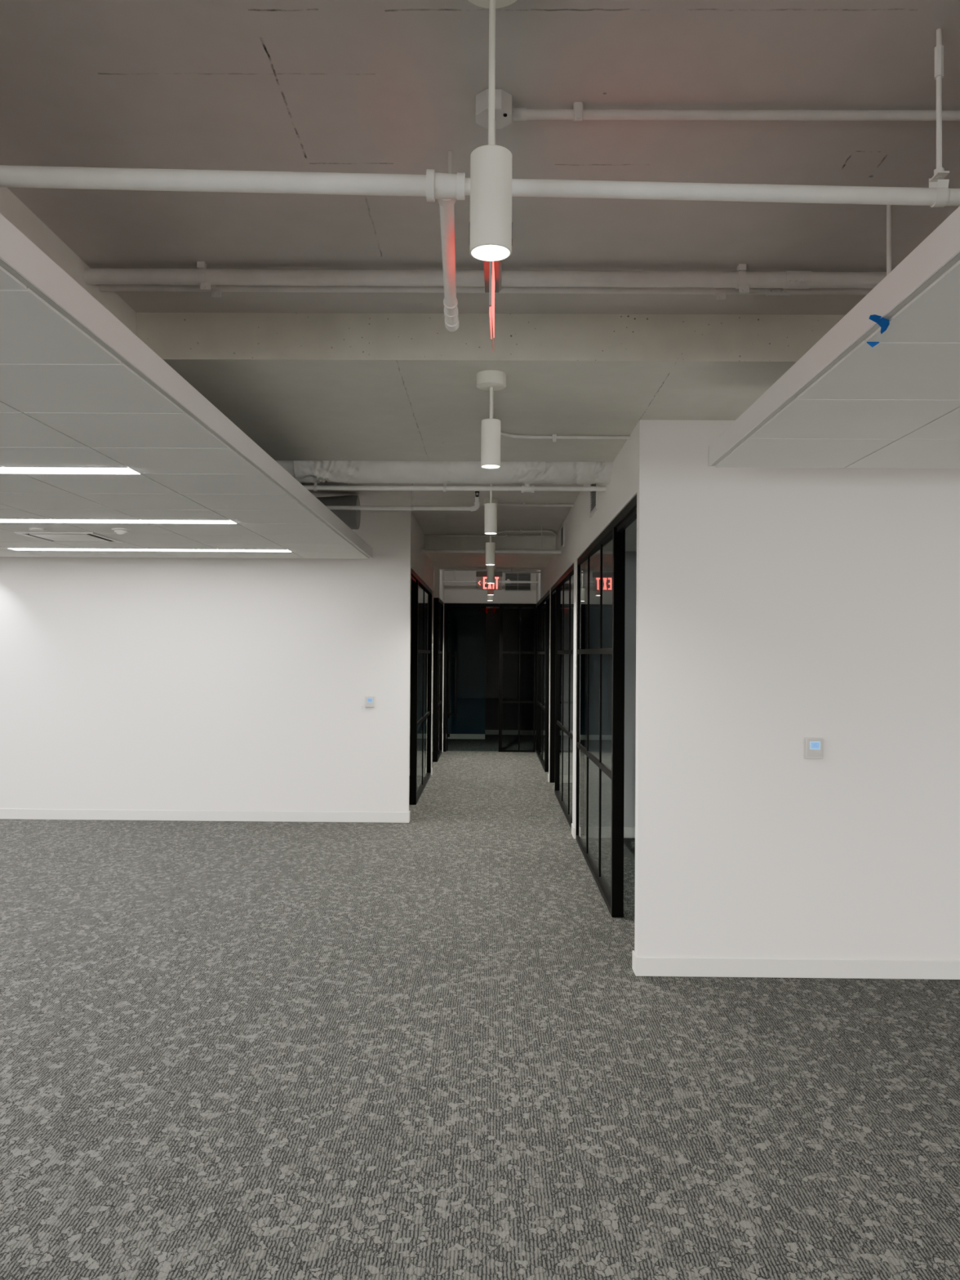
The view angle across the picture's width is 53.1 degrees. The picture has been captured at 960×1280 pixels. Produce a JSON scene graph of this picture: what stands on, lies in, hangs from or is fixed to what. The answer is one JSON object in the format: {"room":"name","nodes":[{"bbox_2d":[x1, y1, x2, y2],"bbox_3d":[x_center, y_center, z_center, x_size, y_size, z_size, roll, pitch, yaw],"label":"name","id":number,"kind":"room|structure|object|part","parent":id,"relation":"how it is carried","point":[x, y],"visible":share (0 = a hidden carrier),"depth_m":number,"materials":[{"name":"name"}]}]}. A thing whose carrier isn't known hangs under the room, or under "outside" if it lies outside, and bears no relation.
{"room":"open-plan office","nodes":[
{"label":"open-plan office","id":0,"kind":"room"},
{"bbox_2d":[0,510,411,812],"bbox_3d":[-4.800,0.229,9.745,8.185,3.146,0.090,0,-1,1],"label":"wall","id":1,"kind":"structure","parent":0,"point":[126,683],"depth_m":9.67,"materials":[{"name":"white paint"}]},
{"bbox_2d":[0,808,409,822],"bbox_3d":[-4.806,1.749,9.716,8.195,0.104,0.102,0,-1,1],"label":"baseboard","id":2,"kind":"structure","parent":1,"relation":"attached to","point":[24,814],"depth_m":9.64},
{"bbox_2d":[365,696,374,707],"bbox_3d":[-1.103,0.620,9.637,0.090,0.112,0.030,0,-1,1],"label":"thermostat","id":3,"kind":"object","parent":1,"relation":"attached to","point":[370,700],"visible":1,"depth_m":9.62,"materials":[{"name":"white plastic"}]},
{"bbox_2d":[408,584,411,768],"bbox_3d":[-2.551,0.515,11.587,3.545,2.660,3.732,0,-1,1],"label":"wall","id":4,"kind":"structure","parent":0,"point":[411,584],"depth_m":13.39,"materials":[{"name":"paint"}]},
{"bbox_2d":[411,511,444,775],"bbox_3d":[-0.713,0.310,13.245,0.090,3.146,7.002,0,-1,1],"label":"wall","id":5,"kind":"structure","parent":0,"point":[433,576],"depth_m":12.24,"materials":[{"name":"white paint"}]},
{"bbox_2d":[431,587,433,741],"bbox_3d":[-2.520,0.333,14.266,3.545,3.106,1.620,0,-1,1],"label":"wall","id":6,"kind":"structure","parent":0,"point":[433,588],"depth_m":15.02,"materials":[{"name":"paint"}]},
{"bbox_2d":[431,598,434,761],"bbox_3d":[-2.503,0.580,15.912,3.545,2.660,1.680,0,-1,1],"label":"wall","id":7,"kind":"structure","parent":0,"point":[433,598],"depth_m":16.68,"materials":[{"name":"paint"}]},
{"bbox_2d":[443,606,485,733],"bbox_3d":[-1.338,0.639,19.259,2.900,2.660,0.100,0,-1,1],"label":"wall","id":8,"kind":"structure","parent":0,"point":[467,627],"depth_m":19.20,"materials":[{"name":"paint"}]},
{"bbox_2d":[447,733,484,739],"bbox_3d":[-1.348,1.918,19.183,2.900,0.100,0.012,0,-1,1],"label":"baseboard","id":9,"kind":"structure","parent":8,"relation":"attached to","point":[451,735],"depth_m":19.16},
{"bbox_2d":[0,734,959,1279],"bbox_3d":[0.082,1.878,8.472,18.000,0.120,24.200,0,-1,1],"label":"floor","id":10,"kind":"structure","parent":0,"point":[432,1046],"depth_m":3.87,"materials":[{"name":"carpet"}]},
{"bbox_2d":[409,568,432,804],"bbox_3d":[-0.734,0.572,11.582,0.075,2.573,3.675,0,-1,1],"label":"glass wall","id":11,"kind":"structure","parent":10,"relation":"on","point":[421,593],"depth_m":11.63,"materials":[{"name":"black glass"}]},
{"bbox_3d":[-0.743,0.587,10.819,0.075,2.520,0.055,0,-1,1],"label":"post","id":12,"kind":"part","parent":11,"relation":"part of","materials":[{"name":"black metal"}]},
{"bbox_3d":[-0.719,0.584,12.116,0.001,2.525,2.540,0,-1,1],"label":"pane","id":13,"kind":"part","parent":11,"relation":"part of","materials":[{"name":"glass"}]},
{"bbox_3d":[-0.722,0.996,12.110,0.018,0.042,2.540,0,-1,1],"label":"rail","id":14,"kind":"part","parent":11,"relation":"part of","materials":[{"name":"black metal"}]},
{"bbox_3d":[-0.716,0.146,12.123,0.018,0.042,2.540,0,-1,1],"label":"rail","id":15,"kind":"part","parent":11,"relation":"part of","materials":[{"name":"black metal"}]},
{"bbox_3d":[-0.714,0.626,13.402,0.075,2.520,0.033,0,-1,1],"label":"post","id":16,"kind":"part","parent":11,"relation":"part of","materials":[{"name":"black metal"}]},
{"bbox_2d":[432,597,443,761],"bbox_3d":[-0.687,0.636,15.837,0.075,2.573,1.523,0,-1,1],"label":"glass wall","id":17,"kind":"structure","parent":10,"relation":"on","point":[438,604],"depth_m":15.09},
{"bbox_3d":[-0.695,0.651,15.103,0.075,2.520,0.055,0,-1,1],"label":"post","id":18,"kind":"part","parent":17,"relation":"part of","materials":[{"name":"black metal"}]},
{"bbox_3d":[-0.677,0.640,15.848,0.001,2.525,1.435,0,-1,1],"label":"pane","id":19,"kind":"part","parent":17,"relation":"part of","materials":[{"name":"black glass"}]},
{"bbox_3d":[-0.679,0.673,16.582,0.075,2.520,0.033,0,-1,1],"label":"post","id":20,"kind":"part","parent":17,"relation":"part of","materials":[{"name":"black metal"}]},
{"bbox_2d":[498,603,536,752],"bbox_3d":[0.647,0.657,16.706,0.638,2.575,0.036,0,-1,1],"label":"glass wall","id":21,"kind":"structure","parent":10,"relation":"on","point":[501,652],"depth_m":16.69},
{"bbox_3d":[0.358,0.683,16.709,0.060,2.520,0.036,0,-1,1],"label":"post","id":22,"kind":"part","parent":21,"relation":"part of","materials":[{"name":"black metal"}]},
{"bbox_3d":[0.658,1.075,16.699,0.545,0.040,0.028,0,-1,1],"label":"rail","id":23,"kind":"part","parent":21,"relation":"part of","materials":[{"name":"black metal"}]},
{"bbox_3d":[0.664,0.217,16.712,0.545,0.040,0.028,0,-1,1],"label":"rail","id":24,"kind":"part","parent":21,"relation":"part of","materials":[{"name":"black metal"}]},
{"bbox_3d":[0.950,0.687,16.702,0.033,2.520,0.036,0,-1,1],"label":"post","id":25,"kind":"part","parent":21,"relation":"part of","materials":[{"name":"black metal"}]},
{"bbox_2d":[535,494,636,917],"bbox_3d":[0.950,0.574,10.944,0.075,2.573,11.478,0,-1,1],"label":"glass wall","id":26,"kind":"structure","parent":10,"relation":"on","point":[601,568],"depth_m":7.70,"materials":[{"name":"glass"}]},
{"bbox_3d":[1.013,0.686,16.631,0.075,2.520,0.100,0,-1,1],"label":"post","id":27,"kind":"part","parent":26,"relation":"part of","materials":[{"name":"black metal"}]},
{"bbox_3d":[0.985,1.056,15.256,0.018,0.042,2.640,0,-1,1],"label":"rail","id":28,"kind":"part","parent":26,"relation":"part of","materials":[{"name":"metal"}]},
{"bbox_3d":[0.988,0.643,15.262,0.001,2.525,2.640,0,-1,1],"label":"pane","id":29,"kind":"part","parent":26,"relation":"part of","materials":[{"name":"black glass"}]},
{"bbox_3d":[0.983,0.645,13.917,0.075,2.520,0.050,0,-1,1],"label":"post","id":30,"kind":"part","parent":26,"relation":"part of","materials":[{"name":"black metal"}]},
{"bbox_3d":[0.970,0.628,12.758,0.075,2.520,0.043,0,-1,1],"label":"post","id":31,"kind":"part","parent":26,"relation":"part of","materials":[{"name":"black metal"}]},
{"bbox_3d":[0.958,0.613,11.742,0.075,2.520,0.050,0,-1,1],"label":"post","id":32,"kind":"part","parent":26,"relation":"part of","materials":[{"name":"black metal"}]},
{"bbox_3d":[0.931,0.983,10.424,0.018,0.042,2.575,0,-1,1],"label":"rail","id":33,"kind":"part","parent":26,"relation":"part of","materials":[{"name":"black metal"}]},
{"bbox_3d":[0.938,0.133,10.437,0.018,0.042,2.575,0,-1,1],"label":"rail","id":34,"kind":"part","parent":26,"relation":"part of","materials":[{"name":"black metal"}]},
{"bbox_3d":[0.934,0.570,10.430,0.001,2.525,2.575,0,-1,1],"label":"pane","id":35,"kind":"part","parent":26,"relation":"part of","materials":[{"name":"glass"}]},
{"bbox_3d":[0.926,0.569,8.837,0.075,2.520,0.038,0,-1,1],"label":"post","id":36,"kind":"part","parent":26,"relation":"part of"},
{"bbox_3d":[0.899,0.939,7.540,0.018,0.042,2.545,0,-1,0],"label":"rail","id":37,"kind":"part","parent":26,"relation":"part of","materials":[{"name":"metal"}]},
{"bbox_3d":[0.905,0.090,7.552,0.018,0.042,2.545,0,-1,0],"label":"rail","id":38,"kind":"part","parent":26,"relation":"part of","materials":[{"name":"black metal"}]},
{"bbox_3d":[0.902,0.527,7.546,0.028,2.525,2.545,0,-1,1],"label":"pane","id":39,"kind":"part","parent":26,"relation":"part of","materials":[{"name":"clear glass"}]},
{"bbox_3d":[0.897,0.530,6.246,0.075,2.520,0.055,0,-1,1],"label":"post","id":40,"kind":"part","parent":26,"relation":"part of","materials":[{"name":"black metal"}]},
{"bbox_2d":[0,0,959,571],"bbox_3d":[0.106,-1.403,8.521,18.000,0.150,24.200,0,-1,1],"label":"ceiling","id":41,"kind":"structure","parent":0,"point":[378,86],"depth_m":2.67,"materials":[{"name":"white paint"}]},
{"bbox_2d":[0,186,136,335],"bbox_3d":[-1.717,-1.364,0.282,0.400,0.201,7.685,0,-1,1],"label":"ceiling beam","id":42,"kind":"structure","parent":41,"relation":"attached to","point":[11,207],"depth_m":3.37,"materials":[{"name":"white paint"}]},
{"bbox_2d":[0,213,372,559],"bbox_3d":[-4.974,-0.939,3.011,7.772,0.104,12.283,0,-1,1],"label":"suspended ceiling","id":43,"kind":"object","parent":41,"relation":"hanging from","point":[78,388],"visible":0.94,"depth_m":4.29,"materials":[{"name":"tile"}]},
{"bbox_2d":[29,527,45,531],"bbox_3d":[-3.225,-0.806,7.005,0.112,0.017,0.112,0,-1,1],"label":"ceiling disc","id":44,"kind":"object","parent":43,"relation":"attached to","point":[35,529],"visible":1,"depth_m":6.97,"materials":[{"name":"white plastic"}]},
{"bbox_2d":[14,532,122,542],"bbox_3d":[-3.201,-0.801,7.519,0.590,0.009,0.590,0,-1,1],"label":"air diffuser","id":45,"kind":"object","parent":43,"relation":"attached to","point":[46,536],"visible":1,"depth_m":7.47,"materials":[{"name":"white metal"}]},
{"bbox_2d":[0,466,141,474],"bbox_3d":[-2.926,-0.844,4.761,2.448,0.004,0.158,0,-1,1],"label":"linear light","id":46,"kind":"object","parent":43,"relation":"attached to","point":[70,470],"visible":1,"depth_m":4.74,"materials":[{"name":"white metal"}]},
{"bbox_2d":[0,519,237,524],"bbox_3d":[-2.905,-0.816,6.591,2.448,0.004,0.158,0,-1,1],"label":"linear light","id":47,"kind":"object","parent":43,"relation":"attached to","point":[68,521],"visible":1,"depth_m":6.57,"materials":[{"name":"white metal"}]},
{"bbox_2d":[111,528,131,534],"bbox_3d":[-2.619,-0.789,7.020,0.136,0.042,0.136,0,-1,1],"label":"smoke detector","id":48,"kind":"object","parent":43,"relation":"attached to","point":[117,531],"visible":1,"depth_m":6.98,"materials":[{"name":"white plastic"}]},
{"bbox_2d":[7,547,291,551],"bbox_3d":[-2.885,-0.788,8.421,2.448,0.004,0.158,0,-1,1],"label":"linear light","id":49,"kind":"object","parent":43,"relation":"attached to","point":[14,548],"visible":1,"depth_m":8.39,"materials":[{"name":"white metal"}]},
{"bbox_2d":[315,495,360,529],"bbox_3d":[-1.484,-1.123,8.600,0.963,0.398,0.428,1,-1,-35],"label":"duct","id":50,"kind":"object","parent":41,"relation":"attached to","point":[351,518],"visible":0.3,"depth_m":8.62,"materials":[{"name":"grey metal"}]},
{"bbox_2d":[324,483,479,511],"bbox_3d":[-1.352,-1.189,7.634,2.708,0.325,0.048,0,-1,1],"label":"pipe","id":51,"kind":"object","parent":41,"relation":"hanging from","point":[477,504],"visible":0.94,"depth_m":7.61,"materials":[{"name":"white metal"}]},
{"bbox_2d":[275,460,612,484],"bbox_3d":[-0.827,-1.210,6.437,3.386,0.327,0.329,0,-1,1],"label":"duct","id":52,"kind":"object","parent":41,"relation":"attached to","point":[354,472],"visible":0.46,"depth_m":6.32,"materials":[{"name":"white metal"}]},
{"bbox_2d":[303,482,605,493],"bbox_3d":[-0.725,-1.192,6.647,3.185,0.340,0.055,0,-1,1],"label":"pipe","id":53,"kind":"object","parent":41,"relation":"hanging from","point":[527,487],"visible":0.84,"depth_m":6.63,"materials":[{"name":"white metal"}]},
{"bbox_2d":[83,261,886,293],"bbox_3d":[0.055,-1.353,3.605,3.070,0.098,0.067,0,-1,0],"label":"ceiling pipe","id":54,"kind":"object","parent":41,"relation":"attached to","point":[741,279],"visible":0.91,"depth_m":3.58,"materials":[{"name":"white metal"}]},
{"bbox_2d":[97,284,873,299],"bbox_3d":[0.056,-1.360,3.724,3.070,0.078,0.049,0,-1,0],"label":"ceiling pipe","id":55,"kind":"object","parent":41,"relation":"attached to","point":[215,291],"visible":0.71,"depth_m":3.71,"materials":[{"name":"white metal"}]},
{"bbox_2d":[424,536,555,567],"bbox_3d":[0.137,-1.163,12.768,1.600,0.201,2.100,0,-1,1],"label":"ceiling beam","id":56,"kind":"structure","parent":41,"relation":"attached to","point":[437,559],"depth_m":11.73,"materials":[{"name":"white paint"}]},
{"bbox_2d":[475,564,502,588],"bbox_3d":[0.125,-0.867,13.014,0.355,0.385,0.050,0,-1,1],"label":"exit sign","id":57,"kind":"object","parent":56,"relation":"hanging from","point":[478,574],"visible":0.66,"depth_m":12.99,"materials":[{"name":"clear plastic"}]},
{"bbox_2d":[486,564,495,595],"bbox_3d":[0.152,-0.843,13.563,0.134,0.414,0.134,0,-1,1],"label":"pendant light","id":58,"kind":"object","parent":56,"relation":"hanging from","point":[490,591],"visible":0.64,"depth_m":13.53,"materials":[{"name":"white metal"}]},
{"bbox_2d":[443,577,537,583],"bbox_3d":[0.176,-1.085,16.317,1.600,0.251,0.053,0,-1,1],"label":"pipe","id":59,"kind":"object","parent":41,"relation":"hanging from","point":[508,581],"visible":0.9,"depth_m":16.30,"materials":[{"name":"white metal"}]},
{"bbox_2d":[487,595,493,600],"bbox_3d":[0.167,-0.948,15.615,0.134,0.616,0.134,0,-1,1],"label":"pendant light","id":60,"kind":"object","parent":41,"relation":"hanging from","point":[490,597],"visible":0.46,"depth_m":15.58,"materials":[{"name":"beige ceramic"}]},
{"bbox_2d":[136,312,844,462],"bbox_3d":[0.067,-1.278,5.177,18.000,0.201,2.145,0,-1,1],"label":"ceiling beam","id":61,"kind":"structure","parent":41,"relation":"attached to","point":[301,386],"depth_m":4.31,"materials":[{"name":"white paint"}]},
{"bbox_2d":[476,369,506,468],"bbox_3d":[0.049,-0.983,4.305,0.134,0.414,0.134,0,-1,1],"label":"pendant light","id":62,"kind":"object","parent":61,"relation":"hanging from","point":[491,380],"visible":1,"depth_m":4.27,"materials":[{"name":"white metal"}]},
{"bbox_3d":[0.050,-1.056,4.306,0.013,0.152,0.013,0,-1,34],"label":"rod","id":63,"kind":"part","parent":62,"relation":"part of","materials":[{"name":"white metal"}]},
{"bbox_2d":[492,391,630,442],"bbox_3d":[0.230,-1.155,5.091,0.570,0.044,1.374,0,-1,36],"label":"conduit","id":64,"kind":"object","parent":61,"relation":"attached to","point":[553,437],"visible":0.62,"depth_m":5.47,"materials":[{"name":"white metal"}]},
{"bbox_2d":[419,525,561,554],"bbox_3d":[0.115,-1.132,10.893,1.608,0.321,0.052,0,-1,6],"label":"pipe","id":65,"kind":"object","parent":41,"relation":"hanging from","point":[541,551],"visible":0.91,"depth_m":10.87,"materials":[{"name":"white metal"}]},
{"bbox_2d":[484,484,497,533],"bbox_3d":[0.076,-1.047,6.681,0.134,0.616,0.134,0,-1,1],"label":"pendant light","id":66,"kind":"object","parent":41,"relation":"hanging from","point":[491,508],"visible":0.73,"depth_m":6.64,"materials":[{"name":"white metal"}]},
{"bbox_3d":[0.077,-1.121,6.682,0.013,0.353,0.013,0,-1,34],"label":"rod","id":67,"kind":"part","parent":66,"relation":"part of","materials":[{"name":"white metal"}]},
{"bbox_2d":[483,497,497,564],"bbox_3d":[0.098,-1.012,9.011,0.134,0.616,0.134,0,-1,1],"label":"pendant light","id":68,"kind":"object","parent":41,"relation":"hanging from","point":[490,546],"visible":0.84,"depth_m":8.97,"materials":[{"name":"white metal"}]},
{"bbox_2d":[424,533,556,537],"bbox_3d":[0.125,-1.258,11.645,1.600,0.046,0.055,0,-1,1],"label":"conduit","id":69,"kind":"object","parent":41,"relation":"attached to","point":[505,535],"visible":0.92,"depth_m":11.63,"materials":[{"name":"white metal"}]},
{"bbox_2d":[485,533,496,583],"bbox_3d":[0.129,-0.977,11.350,0.134,0.616,0.134,0,-1,1],"label":"pendant light","id":70,"kind":"object","parent":41,"relation":"hanging from","point":[491,569],"visible":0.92,"depth_m":11.31,"materials":[{"name":"white metal"}]},
{"bbox_2d":[467,0,516,261],"bbox_3d":[0.025,-1.117,2.017,0.134,0.616,0.134,0,-1,1],"label":"pendant light","id":71,"kind":"object","parent":41,"relation":"hanging from","point":[491,165],"visible":1,"depth_m":1.98,"materials":[{"name":"white metal"}]},
{"bbox_3d":[0.025,-1.191,2.018,0.013,0.353,0.013,0,-1,34],"label":"rod","id":72,"kind":"part","parent":71,"relation":"part of","materials":[{"name":"white metal"}]},
{"bbox_2d":[475,88,511,128],"bbox_3d":[0.036,-1.390,2.521,0.094,0.056,0.094,0,-1,1],"label":"junction box","id":73,"kind":"object","parent":41,"relation":"attached to","point":[503,100],"visible":0.93,"depth_m":2.49,"materials":[{"name":"white metal"}]},
{"bbox_2d":[497,528,557,536],"bbox_3d":[0.598,-1.260,11.284,0.768,0.046,0.333,1,-1,-14],"label":"conduit","id":74,"kind":"object","parent":41,"relation":"attached to","point":[520,531],"visible":0.91,"depth_m":11.17,"materials":[{"name":"white metal"}]},
{"bbox_2d":[497,502,573,507],"bbox_3d":[0.528,-1.290,9.212,0.738,0.048,0.099,0,-1,-6],"label":"conduit","id":75,"kind":"object","parent":41,"relation":"attached to","point":[523,504],"visible":0.94,"depth_m":9.20,"materials":[{"name":"white metal"}]},
{"bbox_2d":[512,102,959,121],"bbox_3d":[2.312,-1.377,2.532,4.452,0.048,0.058,0,-1,1],"label":"conduit","id":76,"kind":"object","parent":41,"relation":"attached to","point":[578,113],"visible":1,"depth_m":2.54,"materials":[{"name":"white metal"}]},
{"bbox_2d":[708,204,959,468],"bbox_3d":[4.281,-1.136,0.658,6.469,0.560,7.778,0,-1,1],"label":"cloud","id":77,"kind":"object","parent":41,"relation":"hanging from","point":[847,402],"visible":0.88,"depth_m":3.28,"materials":[{"name":"paint"}]},
{"bbox_2d":[866,342,879,347],"bbox_3d":[1.119,-0.843,2.739,0.037,0.016,0.007,0,-1,1],"label":"tape","id":78,"kind":"object","parent":77,"relation":"attached to","point":[872,344],"visible":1,"depth_m":2.74,"materials":[{"name":"blue plastic"}]},
{"bbox_2d":[869,314,889,333],"bbox_3d":[1.077,-0.848,2.571,0.076,0.032,0.044,1,-1,-42],"label":"tape","id":79,"kind":"object","parent":77,"relation":"attached to","point":[882,322],"visible":1,"depth_m":2.57,"materials":[{"name":"blue plastic"}]},
{"bbox_3d":[1.308,-1.169,3.074,0.014,0.464,0.014,0,-1,1],"label":"hanger rod","id":80,"kind":"part","parent":77,"relation":"part of","materials":[{"name":"white metal"}]},
{"bbox_2d":[928,28,949,207],"bbox_3d":[1.064,-1.209,2.227,0.026,0.412,0.047,0,-1,1],"label":"hanger","id":81,"kind":"object","parent":41,"relation":"hanging from","point":[937,181],"visible":0.98,"depth_m":2.22,"materials":[{"name":"white metal"}]},
{"bbox_2d":[0,164,959,331],"bbox_3d":[-0.163,-1.055,2.679,6.801,0.182,0.950,0,-1,1],"label":"pipe","id":82,"kind":"object","parent":81,"relation":"hanging from","point":[446,188],"visible":1,"depth_m":2.22,"materials":[{"name":"white metal"}]},
{"bbox_3d":[1.064,-1.242,2.227,0.012,0.346,0.012,0,-1,1],"label":"rod","id":83,"kind":"part","parent":81,"relation":"part of","materials":[{"name":"white metal"}]},
{"bbox_2d":[444,570,536,604],"bbox_3d":[0.195,-0.920,16.785,6.000,0.566,0.060,0,-1,1],"label":"wall","id":84,"kind":"structure","parent":0,"point":[454,593],"depth_m":16.76,"materials":[{"name":"white paint"}]},
{"bbox_2d":[443,603,499,751],"bbox_3d":[-0.152,0.651,16.676,0.956,2.575,0.113,0,-1,1],"label":"door frame","id":85,"kind":"structure","parent":84,"relation":"in","point":[446,713],"depth_m":16.70,"materials":[{"name":"black metal"}]},
{"bbox_3d":[-0.480,0.781,16.666,0.160,1.150,0.074,0,-1,10],"label":"pull handle","id":86,"kind":"part","parent":85,"relation":"part of","materials":[{"name":"black metal"}]},
{"bbox_2d":[503,573,531,591],"bbox_3d":[0.660,-1.012,16.744,0.480,0.345,0.014,0,-1,1],"label":"air vent","id":87,"kind":"object","parent":84,"relation":"in","point":[513,587],"visible":0.8,"depth_m":16.75,"materials":[{"name":"white metal"}]},
{"bbox_2d":[469,119,512,338],"bbox_3d":[0.030,-1.096,2.593,0.108,0.530,0.408,0,-1,1],"label":"exit sign","id":88,"kind":"object","parent":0,"point":[492,269],"visible":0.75,"depth_m":2.61,"materials":[{"name":"clear plastic"}]},
{"bbox_3d":[0.033,-1.210,2.518,0.020,0.305,0.020,0,-1,1],"label":"stem","id":89,"kind":"part","parent":88,"relation":"part of","materials":[{"name":"white metal"}]},
{"bbox_2d":[485,606,533,608],"bbox_3d":[0.214,-0.706,18.567,6.000,0.030,3.490,0,-1,1],"label":"ceiling","id":90,"kind":"structure","parent":0,"point":[493,607],"depth_m":19.94,"materials":[{"name":"tile"}]},
{"bbox_2d":[484,608,536,729],"bbox_3d":[0.204,0.640,18.571,6.100,2.660,3.540,0,-1,1],"label":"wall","id":91,"kind":"structure","parent":0,"point":[510,664],"depth_m":20.29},
{"bbox_2d":[484,729,533,734],"bbox_3d":[0.214,1.945,20.266,6.000,0.100,0.012,0,-1,1],"label":"baseboard","id":92,"kind":"structure","parent":91,"relation":"attached to","point":[486,731],"depth_m":20.26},
{"bbox_2d":[536,423,637,839],"bbox_3d":[0.951,0.288,10.957,0.090,3.146,11.540,0,-1,1],"label":"wall","id":93,"kind":"structure","parent":0,"point":[580,531],"depth_m":8.46,"materials":[{"name":"white paint"}]},
{"bbox_2d":[439,566,541,598],"bbox_3d":[0.162,-0.943,15.155,1.600,0.571,0.120,0,-1,1],"label":"trim","id":94,"kind":"structure","parent":93,"relation":"attached to","point":[440,567],"depth_m":15.10,"materials":[{"name":"white paint"}]},
{"bbox_2d":[502,567,541,573],"bbox_3d":[0.560,-1.094,15.079,0.805,0.092,0.028,0,-1,1],"label":"conduit","id":95,"kind":"object","parent":93,"relation":"attached to","point":[511,571],"visible":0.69,"depth_m":15.07,"materials":[{"name":"white metal"}]},
{"bbox_2d":[560,521,564,551],"bbox_3d":[0.906,-1.140,10.579,0.012,0.270,0.420,0,-1,1],"label":"air vent","id":96,"kind":"object","parent":93,"relation":"in","point":[562,535],"visible":1,"depth_m":10.58,"materials":[{"name":"white metal"}]},
{"bbox_2d":[589,483,597,517],"bbox_3d":[0.869,-1.111,7.348,0.012,0.285,0.460,0,-1,1],"label":"air vent","id":97,"kind":"object","parent":93,"relation":"in","point":[593,495],"visible":0.67,"depth_m":7.37,"materials":[{"name":"white metal"}]},
{"bbox_2d":[623,551,636,826],"bbox_3d":[2.739,0.485,7.043,3.575,2.660,3.840,0,-1,1],"label":"wall","id":98,"kind":"structure","parent":0,"point":[630,556],"depth_m":8.93,"materials":[{"name":"paint"}]},
{"bbox_2d":[431,768,574,838],"bbox_3d":[0.716,1.815,11.350,1.324,0.100,4.854,1,-1,-19],"label":"baseboard","id":99,"kind":"structure","parent":98,"relation":"attached to","point":[572,825],"depth_m":8.96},
{"bbox_2d":[623,826,635,838],"bbox_3d":[2.704,1.765,7.025,3.525,0.100,3.740,0,-1,1],"label":"baseboard","id":100,"kind":"structure","parent":98,"relation":"attached to","point":[628,832],"depth_m":8.90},
{"bbox_2d":[625,519,636,551],"bbox_3d":[2.723,-0.860,7.064,3.525,0.030,3.740,0,-1,1],"label":"ceiling","id":101,"kind":"structure","parent":0,"point":[631,531],"depth_m":7.91,"materials":[{"name":"paint"}]},
{"bbox_2d":[632,950,959,979],"bbox_3d":[4.933,1.752,5.079,8.225,0.100,0.121,0,-1,1],"label":"baseboard","id":102,"kind":"structure","parent":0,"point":[642,966],"depth_m":5.06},
{"bbox_2d":[634,419,959,959],"bbox_3d":[4.948,0.329,5.096,8.215,2.945,0.090,0,-1,1],"label":"wall","id":103,"kind":"structure","parent":0,"point":[777,608],"depth_m":5.09,"materials":[{"name":"white paint"}]},
{"bbox_2d":[804,737,823,759],"bbox_3d":[1.763,0.571,5.067,0.090,0.112,0.030,0,-1,1],"label":"thermostat","id":104,"kind":"object","parent":103,"relation":"attached to","point":[813,745],"visible":1,"depth_m":5.05,"materials":[{"name":"white plastic"}]}
]}

